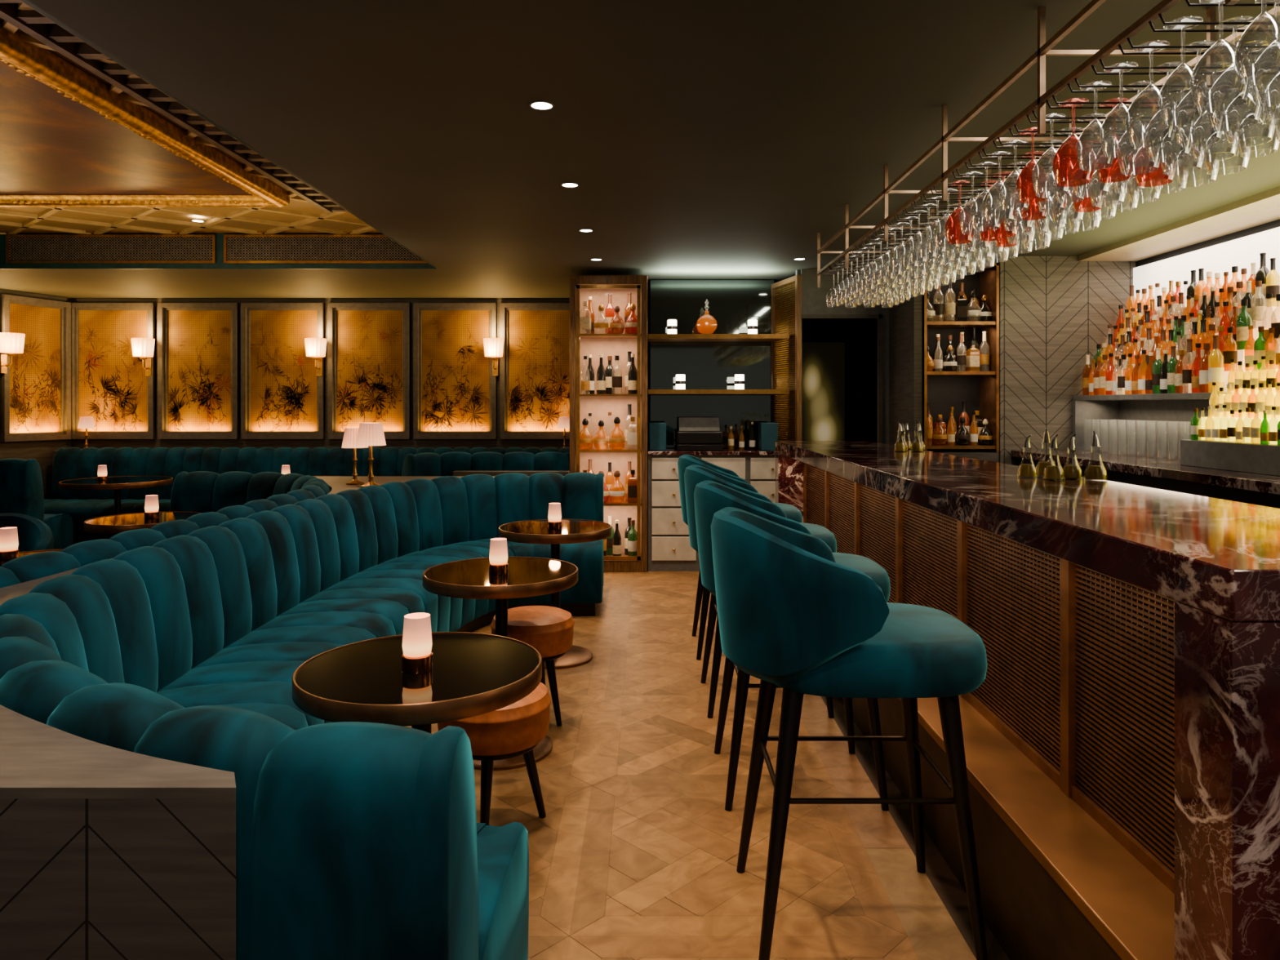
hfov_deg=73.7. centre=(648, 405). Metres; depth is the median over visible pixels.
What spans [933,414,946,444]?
liquor bottle
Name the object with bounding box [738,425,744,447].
liquor bottle
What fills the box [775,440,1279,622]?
countertop
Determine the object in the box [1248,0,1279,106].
wine glass
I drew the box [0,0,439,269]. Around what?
trim
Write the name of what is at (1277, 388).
liquor bottle
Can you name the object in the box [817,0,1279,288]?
glass rack
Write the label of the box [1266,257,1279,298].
liquor bottle
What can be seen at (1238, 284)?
liquor bottle
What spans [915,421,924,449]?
oil cruet
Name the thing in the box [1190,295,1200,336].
liquor bottle
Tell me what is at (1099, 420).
tumbler
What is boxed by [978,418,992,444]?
liquor bottle
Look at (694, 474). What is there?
bar stool
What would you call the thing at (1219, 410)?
liquor bottle
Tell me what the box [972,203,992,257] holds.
wine glass
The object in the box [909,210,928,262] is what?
wine glass
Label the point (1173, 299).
liquor bottle
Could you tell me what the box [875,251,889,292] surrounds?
wine glass
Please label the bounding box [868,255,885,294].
wine glass
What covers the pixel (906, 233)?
wine glass
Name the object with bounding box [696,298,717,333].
decanter
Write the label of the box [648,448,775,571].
cabinet
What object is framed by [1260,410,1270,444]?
liquor bottle
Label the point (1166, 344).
liquor bottle
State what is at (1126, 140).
wine glass
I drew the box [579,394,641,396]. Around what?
shelf
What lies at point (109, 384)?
wall panel
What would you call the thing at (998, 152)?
wine glass
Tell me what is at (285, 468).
candle holder
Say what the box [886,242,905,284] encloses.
wine glass
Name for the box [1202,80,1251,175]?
wine glass
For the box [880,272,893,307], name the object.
wine glass
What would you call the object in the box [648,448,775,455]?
countertop
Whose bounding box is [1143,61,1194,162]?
wine glass
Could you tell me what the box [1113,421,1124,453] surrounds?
tumbler
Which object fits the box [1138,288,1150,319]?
liquor bottle
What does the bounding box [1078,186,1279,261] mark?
soffit
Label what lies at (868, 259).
wine glass
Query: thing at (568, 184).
recessed light
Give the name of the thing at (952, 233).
wine glass
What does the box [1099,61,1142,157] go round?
wine glass
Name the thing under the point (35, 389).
wall panel
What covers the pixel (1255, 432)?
liquor bottle
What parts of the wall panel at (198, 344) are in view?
fabric panel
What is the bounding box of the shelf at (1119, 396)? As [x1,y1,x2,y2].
[1072,392,1237,399]
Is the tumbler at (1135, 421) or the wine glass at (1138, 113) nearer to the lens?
the wine glass at (1138, 113)
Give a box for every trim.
[0,0,348,213]
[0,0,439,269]
[0,3,375,234]
[0,231,381,233]
[1135,218,1279,266]
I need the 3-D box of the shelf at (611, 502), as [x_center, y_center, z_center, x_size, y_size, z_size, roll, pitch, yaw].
[-0.320,0.809,7.070,0.570,0.018,0.280,0,0,0]
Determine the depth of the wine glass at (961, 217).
3.76 m
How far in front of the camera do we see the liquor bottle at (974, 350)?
6.51 m
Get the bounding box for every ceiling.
[0,0,1279,298]
[0,17,377,231]
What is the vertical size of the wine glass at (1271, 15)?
0.211 m
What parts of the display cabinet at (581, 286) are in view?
handle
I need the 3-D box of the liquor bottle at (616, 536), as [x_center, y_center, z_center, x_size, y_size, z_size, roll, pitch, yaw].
[-0.255,1.097,7.010,0.071,0.305,0.071,0,0,4]
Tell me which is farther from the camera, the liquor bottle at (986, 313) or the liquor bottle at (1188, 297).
the liquor bottle at (986, 313)
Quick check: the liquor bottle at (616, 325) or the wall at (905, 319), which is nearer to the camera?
the wall at (905, 319)
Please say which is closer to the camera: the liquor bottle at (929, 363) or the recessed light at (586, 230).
the recessed light at (586, 230)
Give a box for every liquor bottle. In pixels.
[579,301,591,329]
[579,417,593,443]
[581,355,589,390]
[585,296,594,333]
[585,354,594,394]
[586,413,594,445]
[587,458,594,473]
[593,304,608,328]
[593,419,608,443]
[596,354,605,394]
[598,470,608,502]
[603,537,606,555]
[604,293,614,333]
[604,355,614,394]
[605,412,613,444]
[606,462,613,490]
[606,515,613,555]
[608,416,625,442]
[608,470,625,496]
[609,305,624,333]
[612,355,622,387]
[613,520,621,555]
[624,293,631,333]
[624,351,631,386]
[624,404,634,440]
[624,517,631,555]
[625,303,637,333]
[625,461,631,493]
[627,417,637,444]
[627,469,637,502]
[627,520,637,555]
[628,353,637,394]
[728,426,733,445]
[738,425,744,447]
[749,422,755,449]
[927,292,935,316]
[927,298,933,321]
[927,346,933,366]
[927,402,933,433]
[927,408,932,438]
[932,416,946,444]
[933,280,943,315]
[933,293,946,318]
[933,333,942,371]
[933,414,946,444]
[934,337,942,368]
[942,345,956,371]
[944,277,955,315]
[944,334,955,358]
[946,288,954,320]
[946,413,955,441]
[947,406,955,434]
[955,291,967,321]
[955,417,969,444]
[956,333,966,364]
[957,332,967,371]
[959,401,969,444]
[960,282,964,291]
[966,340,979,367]
[967,290,981,316]
[968,288,978,318]
[968,328,979,371]
[968,410,983,444]
[969,411,977,441]
[977,294,991,321]
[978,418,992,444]
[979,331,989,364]
[1082,355,1093,395]
[1088,359,1095,391]
[1093,344,1103,369]
[1093,355,1105,395]
[1098,355,1107,387]
[1101,342,1106,372]
[1104,333,1115,370]
[1105,324,1111,359]
[1105,353,1116,395]
[1111,325,1120,361]
[1111,356,1122,391]
[1113,338,1121,373]
[1115,305,1126,342]
[1115,323,1127,355]
[1116,334,1128,369]
[1117,354,1129,387]
[1122,309,1128,342]
[1122,317,1129,352]
[1123,331,1134,368]
[1124,353,1132,390]
[1125,285,1137,321]
[1128,322,1139,359]
[1130,338,1137,373]
[1131,355,1142,394]
[1133,289,1140,324]
[1134,319,1146,352]
[1136,302,1141,336]
[1137,337,1146,376]
[1137,350,1146,390]
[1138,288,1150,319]
[1140,305,1148,337]
[1142,328,1151,367]
[1143,311,1150,350]
[1145,351,1153,394]
[1146,299,1158,337]
[1147,315,1156,351]
[1151,333,1161,363]
[1151,348,1163,393]
[1153,295,1165,333]
[1155,283,1159,320]
[1157,317,1166,355]
[1158,287,1166,318]
[1160,329,1165,362]
[1160,350,1168,393]
[1162,319,1171,351]
[1163,299,1168,336]
[1165,280,1174,323]
[1166,296,1176,332]
[1167,329,1177,361]
[1167,346,1177,393]
[1170,315,1178,355]
[1172,281,1184,319]
[1174,350,1188,393]
[1176,331,1181,361]
[1177,292,1186,328]
[1177,315,1190,355]
[1180,280,1187,317]
[1182,338,1192,383]
[1183,321,1189,364]
[1186,270,1199,319]
[1186,295,1191,330]
[1186,312,1195,351]
[1187,321,1197,364]
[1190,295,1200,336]
[1191,343,1201,392]
[1191,408,1200,439]
[1193,310,1204,350]
[1198,268,1204,306]
[1198,291,1207,335]
[1198,407,1204,437]
[1199,342,1214,392]
[1200,319,1210,357]
[1201,306,1214,345]
[1204,406,1212,437]
[1206,271,1212,305]
[1206,287,1219,333]
[1208,324,1215,359]
[1208,335,1223,382]
[1209,302,1219,347]
[1209,382,1218,413]
[1212,404,1219,437]
[1213,325,1228,371]
[1214,272,1220,308]
[1215,288,1224,328]
[1217,387,1226,412]
[1219,301,1230,343]
[1219,404,1229,438]
[1220,271,1231,314]
[1222,286,1233,319]
[1222,327,1237,364]
[1223,384,1231,411]
[1226,266,1240,306]
[1226,409,1237,436]
[1227,359,1237,391]
[1228,302,1237,351]
[1231,281,1243,315]
[1231,384,1239,411]
[1234,360,1245,388]
[1235,409,1244,439]
[1236,268,1246,305]
[1236,298,1253,350]
[1239,383,1250,411]
[1242,280,1255,328]
[1242,363,1250,388]
[1242,407,1253,437]
[1244,325,1253,366]
[1247,262,1256,297]
[1247,384,1255,412]
[1249,360,1261,387]
[1250,280,1266,320]
[1250,408,1260,437]
[1253,326,1268,370]
[1254,253,1271,307]
[1255,382,1266,412]
[1257,355,1268,390]
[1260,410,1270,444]
[1263,293,1276,342]
[1264,327,1278,363]
[1264,381,1275,414]
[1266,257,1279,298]
[1266,360,1277,387]
[1268,406,1277,441]
[1271,293,1279,338]
[1273,382,1279,414]
[1275,352,1279,364]
[1275,360,1279,390]
[1277,421,1279,445]
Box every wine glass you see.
[826,272,840,306]
[830,269,845,305]
[835,266,848,303]
[840,262,853,299]
[844,258,858,297]
[844,272,857,307]
[848,269,862,306]
[849,255,864,294]
[854,266,867,303]
[855,251,870,293]
[858,262,872,299]
[860,247,875,289]
[863,272,875,307]
[864,242,883,284]
[864,258,878,298]
[867,269,880,306]
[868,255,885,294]
[872,238,888,282]
[873,266,886,302]
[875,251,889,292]
[878,262,892,301]
[879,233,895,279]
[880,247,897,288]
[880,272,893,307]
[884,258,897,298]
[886,227,903,275]
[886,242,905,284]
[886,269,899,305]
[889,255,904,295]
[891,222,911,271]
[891,266,905,303]
[894,238,911,283]
[897,251,911,293]
[897,262,911,301]
[902,216,919,267]
[902,233,919,279]
[902,258,919,297]
[903,247,918,289]
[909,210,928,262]
[909,227,927,275]
[910,242,926,286]
[910,255,924,295]
[915,222,937,270]
[915,238,934,282]
[915,251,933,292]
[918,203,938,257]
[924,216,946,266]
[924,233,942,279]
[924,247,939,288]
[927,196,947,253]
[931,242,950,285]
[933,188,962,248]
[933,210,955,262]
[933,227,953,275]
[940,222,961,271]
[940,238,956,282]
[944,184,974,243]
[945,203,965,258]
[948,233,965,279]
[951,216,969,267]
[955,196,976,253]
[955,227,977,275]
[959,171,986,235]
[960,210,983,262]
[963,188,992,249]
[967,222,985,272]
[969,161,1003,231]
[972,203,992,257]
[976,216,995,267]
[977,184,1004,239]
[982,151,1017,223]
[983,196,1004,253]
[986,210,1009,262]
[987,175,1019,236]
[994,192,1019,245]
[999,139,1031,212]
[999,203,1019,257]
[1002,161,1035,231]
[1004,180,1035,243]
[1012,196,1033,252]
[1016,133,1049,200]
[1018,152,1049,217]
[1022,171,1049,235]
[1022,188,1052,249]
[1031,112,1072,197]
[1033,161,1067,231]
[1035,139,1067,212]
[1037,180,1064,240]
[1049,151,1085,223]
[1052,105,1095,184]
[1052,171,1080,235]
[1053,126,1087,203]
[1067,161,1102,231]
[1071,112,1112,197]
[1071,142,1104,209]
[1075,80,1115,170]
[1086,151,1117,220]
[1088,126,1128,207]
[1095,100,1133,181]
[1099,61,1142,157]
[1106,139,1139,212]
[1111,112,1147,193]
[1115,80,1163,175]
[1124,42,1177,147]
[1127,126,1161,203]
[1132,104,1177,184]
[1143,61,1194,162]
[1151,112,1189,193]
[1158,18,1208,125]
[1158,80,1206,175]
[1172,42,1226,147]
[1174,97,1220,186]
[1188,61,1240,162]
[1190,0,1253,112]
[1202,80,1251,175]
[1205,17,1265,131]
[1222,40,1278,147]
[1234,12,1279,84]
[1235,61,1279,157]
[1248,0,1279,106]
[1262,26,1279,125]
[1272,49,1279,142]
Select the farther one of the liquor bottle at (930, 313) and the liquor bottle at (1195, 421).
the liquor bottle at (930, 313)
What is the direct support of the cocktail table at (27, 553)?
on the floor
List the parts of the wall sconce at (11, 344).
lamp shade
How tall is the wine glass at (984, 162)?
0.221 m
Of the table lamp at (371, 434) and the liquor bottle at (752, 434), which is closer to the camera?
the table lamp at (371, 434)
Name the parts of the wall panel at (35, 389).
fabric panel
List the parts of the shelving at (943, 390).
panel, shelf, shelf, shelf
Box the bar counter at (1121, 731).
[775,440,1279,959]
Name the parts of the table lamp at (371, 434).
stem, lamp shade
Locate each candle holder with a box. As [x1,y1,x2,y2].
[0,526,18,560]
[97,465,107,480]
[144,494,159,519]
[281,465,290,474]
[401,612,432,673]
[488,537,508,574]
[547,502,561,528]
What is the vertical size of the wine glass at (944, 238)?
0.216 m
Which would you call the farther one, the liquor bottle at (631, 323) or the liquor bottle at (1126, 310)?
the liquor bottle at (631, 323)
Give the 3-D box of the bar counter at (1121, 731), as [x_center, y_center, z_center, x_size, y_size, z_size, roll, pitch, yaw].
[1.198,0.800,3.622,0.665,1.100,4.656,0,0,0]
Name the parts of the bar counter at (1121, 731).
leg, panel, panel, panel, panel, panel, rail, panel, leg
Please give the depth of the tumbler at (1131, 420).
5.82 m
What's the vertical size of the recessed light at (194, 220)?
0.003 m
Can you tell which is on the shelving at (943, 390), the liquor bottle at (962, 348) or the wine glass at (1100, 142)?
the liquor bottle at (962, 348)
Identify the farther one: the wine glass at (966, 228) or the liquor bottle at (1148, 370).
the liquor bottle at (1148, 370)
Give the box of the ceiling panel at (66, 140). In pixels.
[0,22,289,206]
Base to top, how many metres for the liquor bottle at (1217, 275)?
0.265 m
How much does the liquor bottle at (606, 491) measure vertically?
0.265 m
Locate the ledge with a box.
[52,448,559,473]
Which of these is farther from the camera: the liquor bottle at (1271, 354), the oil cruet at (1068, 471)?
the liquor bottle at (1271, 354)
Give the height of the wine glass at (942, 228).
0.211 m
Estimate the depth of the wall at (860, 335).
8.20 m
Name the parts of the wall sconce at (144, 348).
lamp shade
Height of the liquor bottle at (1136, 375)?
0.258 m
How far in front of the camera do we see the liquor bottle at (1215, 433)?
4.46 m
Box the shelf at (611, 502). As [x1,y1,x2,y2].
[603,499,641,506]
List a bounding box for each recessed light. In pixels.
[191,219,204,222]
[528,100,554,110]
[560,182,578,187]
[578,228,593,232]
[590,257,602,260]
[793,257,805,260]
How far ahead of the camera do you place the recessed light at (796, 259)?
6.42 m
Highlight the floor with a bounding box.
[406,564,1009,959]
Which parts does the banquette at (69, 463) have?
seat, backrest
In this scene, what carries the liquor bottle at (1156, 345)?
on the display at (1247, 455)
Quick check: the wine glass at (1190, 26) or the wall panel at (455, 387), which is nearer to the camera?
the wine glass at (1190, 26)
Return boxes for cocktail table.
[0,549,62,565]
[58,475,173,535]
[84,511,201,533]
[292,631,542,733]
[422,556,577,770]
[498,519,611,669]
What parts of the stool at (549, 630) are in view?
seat, leg, leg, seat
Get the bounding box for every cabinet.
[569,275,648,572]
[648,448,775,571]
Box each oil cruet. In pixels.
[894,422,906,451]
[897,422,907,449]
[902,421,911,448]
[911,422,923,451]
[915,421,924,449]
[1017,434,1036,476]
[1035,427,1054,475]
[1044,434,1063,479]
[1062,434,1081,478]
[1084,431,1106,479]
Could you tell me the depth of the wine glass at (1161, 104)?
2.31 m
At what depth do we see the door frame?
6.88 m
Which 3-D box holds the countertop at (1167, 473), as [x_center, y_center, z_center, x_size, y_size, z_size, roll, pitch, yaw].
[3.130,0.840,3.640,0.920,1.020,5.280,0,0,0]
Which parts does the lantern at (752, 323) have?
glass, glass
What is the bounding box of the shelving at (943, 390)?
[922,262,999,462]
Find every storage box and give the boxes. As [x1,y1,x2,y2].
[648,422,666,450]
[758,422,777,450]
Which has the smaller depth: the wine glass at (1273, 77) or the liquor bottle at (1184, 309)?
the wine glass at (1273, 77)
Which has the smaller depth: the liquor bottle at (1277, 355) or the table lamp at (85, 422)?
the liquor bottle at (1277, 355)
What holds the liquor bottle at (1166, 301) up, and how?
on the display at (1247, 455)
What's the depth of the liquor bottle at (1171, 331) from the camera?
5.33 m
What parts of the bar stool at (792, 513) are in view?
leg, leg, backrest, seat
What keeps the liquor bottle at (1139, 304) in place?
on the display at (1247, 455)
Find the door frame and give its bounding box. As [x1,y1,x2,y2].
[801,314,882,443]
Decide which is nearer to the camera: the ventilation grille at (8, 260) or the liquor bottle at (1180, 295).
the liquor bottle at (1180, 295)
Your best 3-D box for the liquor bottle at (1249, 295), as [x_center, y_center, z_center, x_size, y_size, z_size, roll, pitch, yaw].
[3.435,-0.570,4.878,0.065,0.281,0.065,0,0,6]
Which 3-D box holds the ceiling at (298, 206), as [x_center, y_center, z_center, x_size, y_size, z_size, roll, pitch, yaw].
[-3.467,-1.425,3.750,3.585,0.050,6.320,0,0,0]
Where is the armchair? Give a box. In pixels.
[0,512,53,551]
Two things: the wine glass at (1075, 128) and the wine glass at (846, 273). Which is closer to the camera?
the wine glass at (1075, 128)
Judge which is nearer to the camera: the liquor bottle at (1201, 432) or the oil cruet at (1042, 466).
the oil cruet at (1042, 466)
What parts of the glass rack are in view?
rail, rail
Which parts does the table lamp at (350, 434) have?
lamp shade, stem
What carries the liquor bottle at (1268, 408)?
on the display at (1247, 455)
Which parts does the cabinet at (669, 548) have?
drawer, drawer, drawer, drawer, drawer, drawer, drawer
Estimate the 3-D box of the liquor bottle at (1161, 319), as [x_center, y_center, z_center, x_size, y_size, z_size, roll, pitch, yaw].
[3.355,-0.442,5.578,0.061,0.264,0.061,0,0,-9]
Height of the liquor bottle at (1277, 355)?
0.249 m
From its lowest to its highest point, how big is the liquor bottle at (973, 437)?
0.250 m
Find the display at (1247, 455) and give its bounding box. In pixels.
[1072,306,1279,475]
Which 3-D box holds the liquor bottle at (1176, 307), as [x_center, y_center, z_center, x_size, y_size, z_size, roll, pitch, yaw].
[3.515,-0.685,5.656,0.072,0.270,0.072,0,0,1]
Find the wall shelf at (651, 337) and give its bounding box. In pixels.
[648,333,789,342]
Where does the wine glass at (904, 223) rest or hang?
hanging from the glass rack
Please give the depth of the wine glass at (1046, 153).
2.80 m
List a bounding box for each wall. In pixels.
[0,288,71,499]
[0,475,564,959]
[71,298,569,448]
[640,280,782,451]
[795,269,888,444]
[801,318,877,442]
[888,259,922,445]
[993,256,1135,465]
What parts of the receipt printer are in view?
lid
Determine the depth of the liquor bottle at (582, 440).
6.97 m
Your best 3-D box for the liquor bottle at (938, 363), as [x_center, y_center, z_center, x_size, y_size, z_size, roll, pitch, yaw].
[2.186,-0.380,6.420,0.060,0.259,0.060,0,0,-10]
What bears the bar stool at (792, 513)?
on the floor
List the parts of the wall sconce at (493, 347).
lamp shade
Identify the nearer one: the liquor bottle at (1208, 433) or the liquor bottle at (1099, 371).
the liquor bottle at (1208, 433)
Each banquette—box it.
[0,457,73,549]
[0,471,329,587]
[0,472,603,959]
[44,447,569,544]
[401,451,569,475]
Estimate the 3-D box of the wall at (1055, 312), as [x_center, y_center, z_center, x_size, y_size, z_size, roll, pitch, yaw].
[3.175,0.125,6.360,1.150,2.450,0.120,0,0,0]
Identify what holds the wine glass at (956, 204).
hanging from the glass rack
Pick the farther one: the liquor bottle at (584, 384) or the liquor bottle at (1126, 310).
the liquor bottle at (584, 384)
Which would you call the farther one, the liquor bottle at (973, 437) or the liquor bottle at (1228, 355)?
the liquor bottle at (973, 437)
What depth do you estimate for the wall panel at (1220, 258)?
5.41 m
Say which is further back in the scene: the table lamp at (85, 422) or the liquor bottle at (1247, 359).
the table lamp at (85, 422)
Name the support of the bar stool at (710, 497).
on the floor
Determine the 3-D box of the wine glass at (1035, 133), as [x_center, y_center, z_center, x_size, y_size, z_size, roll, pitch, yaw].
[1.154,-0.720,2.560,0.091,0.211,0.091,0,0,-6]
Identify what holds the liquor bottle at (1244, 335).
on the display at (1247, 455)
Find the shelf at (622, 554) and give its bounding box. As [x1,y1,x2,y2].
[606,553,641,560]
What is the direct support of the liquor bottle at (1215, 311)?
on the display at (1247, 455)
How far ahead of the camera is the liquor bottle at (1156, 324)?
5.72 m
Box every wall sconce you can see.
[0,332,25,373]
[130,337,155,376]
[304,337,326,376]
[483,337,504,376]
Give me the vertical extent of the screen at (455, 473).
0.800 m
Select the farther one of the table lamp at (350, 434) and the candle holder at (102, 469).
the candle holder at (102, 469)
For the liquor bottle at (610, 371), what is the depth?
7.10 m
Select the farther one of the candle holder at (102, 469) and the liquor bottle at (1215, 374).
the candle holder at (102, 469)
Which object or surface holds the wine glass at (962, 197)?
hanging from the glass rack
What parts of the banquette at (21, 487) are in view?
backrest, seat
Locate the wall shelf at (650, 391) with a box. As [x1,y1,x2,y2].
[648,389,789,394]
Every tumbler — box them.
[1083,418,1094,451]
[1090,419,1102,452]
[1096,418,1108,449]
[1098,419,1111,453]
[1104,419,1116,450]
[1107,419,1119,453]
[1110,418,1122,449]
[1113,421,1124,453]
[1115,420,1128,454]
[1119,419,1130,452]
[1122,419,1133,453]
[1125,422,1137,455]
[1127,419,1139,453]
[1131,420,1143,454]
[1134,421,1147,454]
[1136,419,1148,453]
[1140,420,1153,455]
[1144,421,1158,457]
[1146,420,1158,454]
[1150,421,1163,450]
[1155,420,1168,455]
[1155,421,1168,458]
[1160,422,1173,457]
[1165,422,1180,457]
[1171,421,1185,458]
[1176,422,1190,454]
[1177,422,1191,457]
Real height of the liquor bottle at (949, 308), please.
0.337 m
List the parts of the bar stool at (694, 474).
leg, leg, backrest, seat, leg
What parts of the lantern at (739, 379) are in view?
glass, glass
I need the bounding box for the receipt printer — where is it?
[675,417,723,450]
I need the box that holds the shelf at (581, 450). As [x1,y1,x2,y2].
[579,448,641,452]
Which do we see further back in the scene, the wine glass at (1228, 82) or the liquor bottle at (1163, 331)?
the liquor bottle at (1163, 331)
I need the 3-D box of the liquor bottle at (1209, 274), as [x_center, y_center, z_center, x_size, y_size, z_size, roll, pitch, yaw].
[3.515,-0.693,5.344,0.076,0.285,0.076,0,0,4]
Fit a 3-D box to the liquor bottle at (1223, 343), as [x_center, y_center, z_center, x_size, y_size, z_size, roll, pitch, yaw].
[3.275,-0.322,4.878,0.071,0.264,0.071,0,0,-6]
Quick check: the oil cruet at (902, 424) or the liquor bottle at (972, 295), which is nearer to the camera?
the oil cruet at (902, 424)
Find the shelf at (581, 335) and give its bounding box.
[579,333,641,338]
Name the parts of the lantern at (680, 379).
glass, glass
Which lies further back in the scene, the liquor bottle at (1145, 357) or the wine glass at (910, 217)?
the liquor bottle at (1145, 357)
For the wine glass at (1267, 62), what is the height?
0.211 m
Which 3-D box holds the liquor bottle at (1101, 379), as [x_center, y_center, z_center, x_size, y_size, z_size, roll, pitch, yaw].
[3.195,-0.211,5.967,0.076,0.282,0.076,0,0,-10]
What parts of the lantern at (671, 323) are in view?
glass, glass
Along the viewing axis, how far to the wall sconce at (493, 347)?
8.57 m
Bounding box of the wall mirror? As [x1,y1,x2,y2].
[650,280,773,447]
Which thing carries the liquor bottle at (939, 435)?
on the shelving at (943, 390)
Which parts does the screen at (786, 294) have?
perforated panel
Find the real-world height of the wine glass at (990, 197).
0.216 m
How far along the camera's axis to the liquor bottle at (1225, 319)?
4.94 m
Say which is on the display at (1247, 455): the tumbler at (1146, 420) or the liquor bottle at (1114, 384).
the liquor bottle at (1114, 384)
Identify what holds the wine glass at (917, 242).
hanging from the glass rack
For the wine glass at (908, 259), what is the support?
hanging from the glass rack
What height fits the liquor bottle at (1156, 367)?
0.287 m
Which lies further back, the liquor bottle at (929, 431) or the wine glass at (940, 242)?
the liquor bottle at (929, 431)
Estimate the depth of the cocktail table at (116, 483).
7.26 m
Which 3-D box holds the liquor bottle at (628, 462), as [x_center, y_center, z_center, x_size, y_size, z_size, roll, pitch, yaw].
[-0.155,0.635,7.140,0.076,0.330,0.076,0,0,-12]
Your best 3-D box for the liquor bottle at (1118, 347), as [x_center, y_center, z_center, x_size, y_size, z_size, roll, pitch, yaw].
[3.355,-0.444,6.044,0.072,0.268,0.072,0,0,-3]
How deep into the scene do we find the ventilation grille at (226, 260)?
6.87 m
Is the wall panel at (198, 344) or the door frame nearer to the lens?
the door frame
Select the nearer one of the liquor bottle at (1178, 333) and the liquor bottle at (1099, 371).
the liquor bottle at (1178, 333)
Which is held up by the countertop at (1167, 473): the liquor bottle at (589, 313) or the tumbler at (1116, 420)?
the tumbler at (1116, 420)
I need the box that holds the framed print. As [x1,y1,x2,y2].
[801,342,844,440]
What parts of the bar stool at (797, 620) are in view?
leg, leg, backrest, seat, leg, leg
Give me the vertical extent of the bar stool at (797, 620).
1.072 m
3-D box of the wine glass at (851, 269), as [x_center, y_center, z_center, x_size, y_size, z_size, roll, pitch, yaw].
[1.264,-0.717,5.200,0.078,0.216,0.078,0,0,0]
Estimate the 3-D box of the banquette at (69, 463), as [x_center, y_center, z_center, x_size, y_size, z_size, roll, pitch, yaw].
[-3.200,0.880,8.045,5.068,0.940,0.728,0,0,0]
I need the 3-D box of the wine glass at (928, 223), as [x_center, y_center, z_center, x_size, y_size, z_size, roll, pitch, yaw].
[1.266,-0.720,3.880,0.091,0.211,0.091,0,0,45]
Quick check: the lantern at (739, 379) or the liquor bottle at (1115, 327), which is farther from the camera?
the lantern at (739, 379)
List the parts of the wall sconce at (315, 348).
lamp shade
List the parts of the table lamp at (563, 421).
lamp shade, stem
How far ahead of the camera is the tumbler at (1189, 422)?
5.40 m
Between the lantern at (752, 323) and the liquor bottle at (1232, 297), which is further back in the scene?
the lantern at (752, 323)
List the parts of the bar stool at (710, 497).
leg, leg, backrest, leg, seat, leg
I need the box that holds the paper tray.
[675,443,723,450]
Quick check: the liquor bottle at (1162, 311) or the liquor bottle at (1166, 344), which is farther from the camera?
the liquor bottle at (1162, 311)
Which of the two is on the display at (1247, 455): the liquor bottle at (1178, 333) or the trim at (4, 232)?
the liquor bottle at (1178, 333)
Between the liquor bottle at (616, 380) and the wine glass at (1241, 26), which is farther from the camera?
the liquor bottle at (616, 380)
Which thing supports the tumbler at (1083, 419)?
on the countertop at (1167, 473)
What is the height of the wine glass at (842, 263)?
0.216 m
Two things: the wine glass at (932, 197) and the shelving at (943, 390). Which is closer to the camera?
the wine glass at (932, 197)
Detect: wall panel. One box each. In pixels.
[0,293,71,442]
[71,302,156,439]
[156,302,239,439]
[240,302,325,439]
[327,302,411,439]
[413,302,497,439]
[499,302,569,439]
[1133,226,1279,325]
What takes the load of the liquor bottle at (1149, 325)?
on the display at (1247, 455)
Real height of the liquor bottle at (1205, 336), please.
0.283 m
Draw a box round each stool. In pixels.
[437,682,551,824]
[490,605,574,726]
[677,454,802,660]
[684,464,836,718]
[693,480,890,810]
[711,506,987,959]
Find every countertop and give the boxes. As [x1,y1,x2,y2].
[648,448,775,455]
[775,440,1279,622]
[1011,449,1279,508]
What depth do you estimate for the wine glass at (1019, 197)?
3.39 m
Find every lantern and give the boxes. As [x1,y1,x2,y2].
[666,319,676,333]
[675,374,685,389]
[734,374,744,389]
[747,319,757,333]
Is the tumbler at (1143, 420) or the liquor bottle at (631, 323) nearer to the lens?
the tumbler at (1143, 420)
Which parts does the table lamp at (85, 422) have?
stem, lamp shade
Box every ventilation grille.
[5,234,216,263]
[223,234,428,263]
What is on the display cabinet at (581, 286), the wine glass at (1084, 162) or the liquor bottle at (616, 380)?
the liquor bottle at (616, 380)
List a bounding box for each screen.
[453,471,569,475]
[771,275,801,440]
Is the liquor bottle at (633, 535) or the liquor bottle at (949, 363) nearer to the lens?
the liquor bottle at (949, 363)
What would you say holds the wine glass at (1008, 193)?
hanging from the glass rack
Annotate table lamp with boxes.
[77,416,95,448]
[341,427,368,484]
[355,422,386,487]
[557,416,569,447]
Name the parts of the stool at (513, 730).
leg, seat, seat, leg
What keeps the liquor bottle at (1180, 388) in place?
on the display at (1247, 455)
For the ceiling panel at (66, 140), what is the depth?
4.57 m
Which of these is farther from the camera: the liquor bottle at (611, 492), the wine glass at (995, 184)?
the liquor bottle at (611, 492)
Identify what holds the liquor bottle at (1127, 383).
on the display at (1247, 455)
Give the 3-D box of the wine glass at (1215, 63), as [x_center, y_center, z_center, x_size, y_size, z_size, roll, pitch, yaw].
[1.380,-0.715,2.080,0.105,0.221,0.105,0,0,6]
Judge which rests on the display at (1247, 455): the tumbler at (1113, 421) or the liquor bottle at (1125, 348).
the liquor bottle at (1125, 348)
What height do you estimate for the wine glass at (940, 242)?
0.211 m
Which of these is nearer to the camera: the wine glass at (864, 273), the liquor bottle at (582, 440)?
the wine glass at (864, 273)
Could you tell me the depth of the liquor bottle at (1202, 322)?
5.02 m

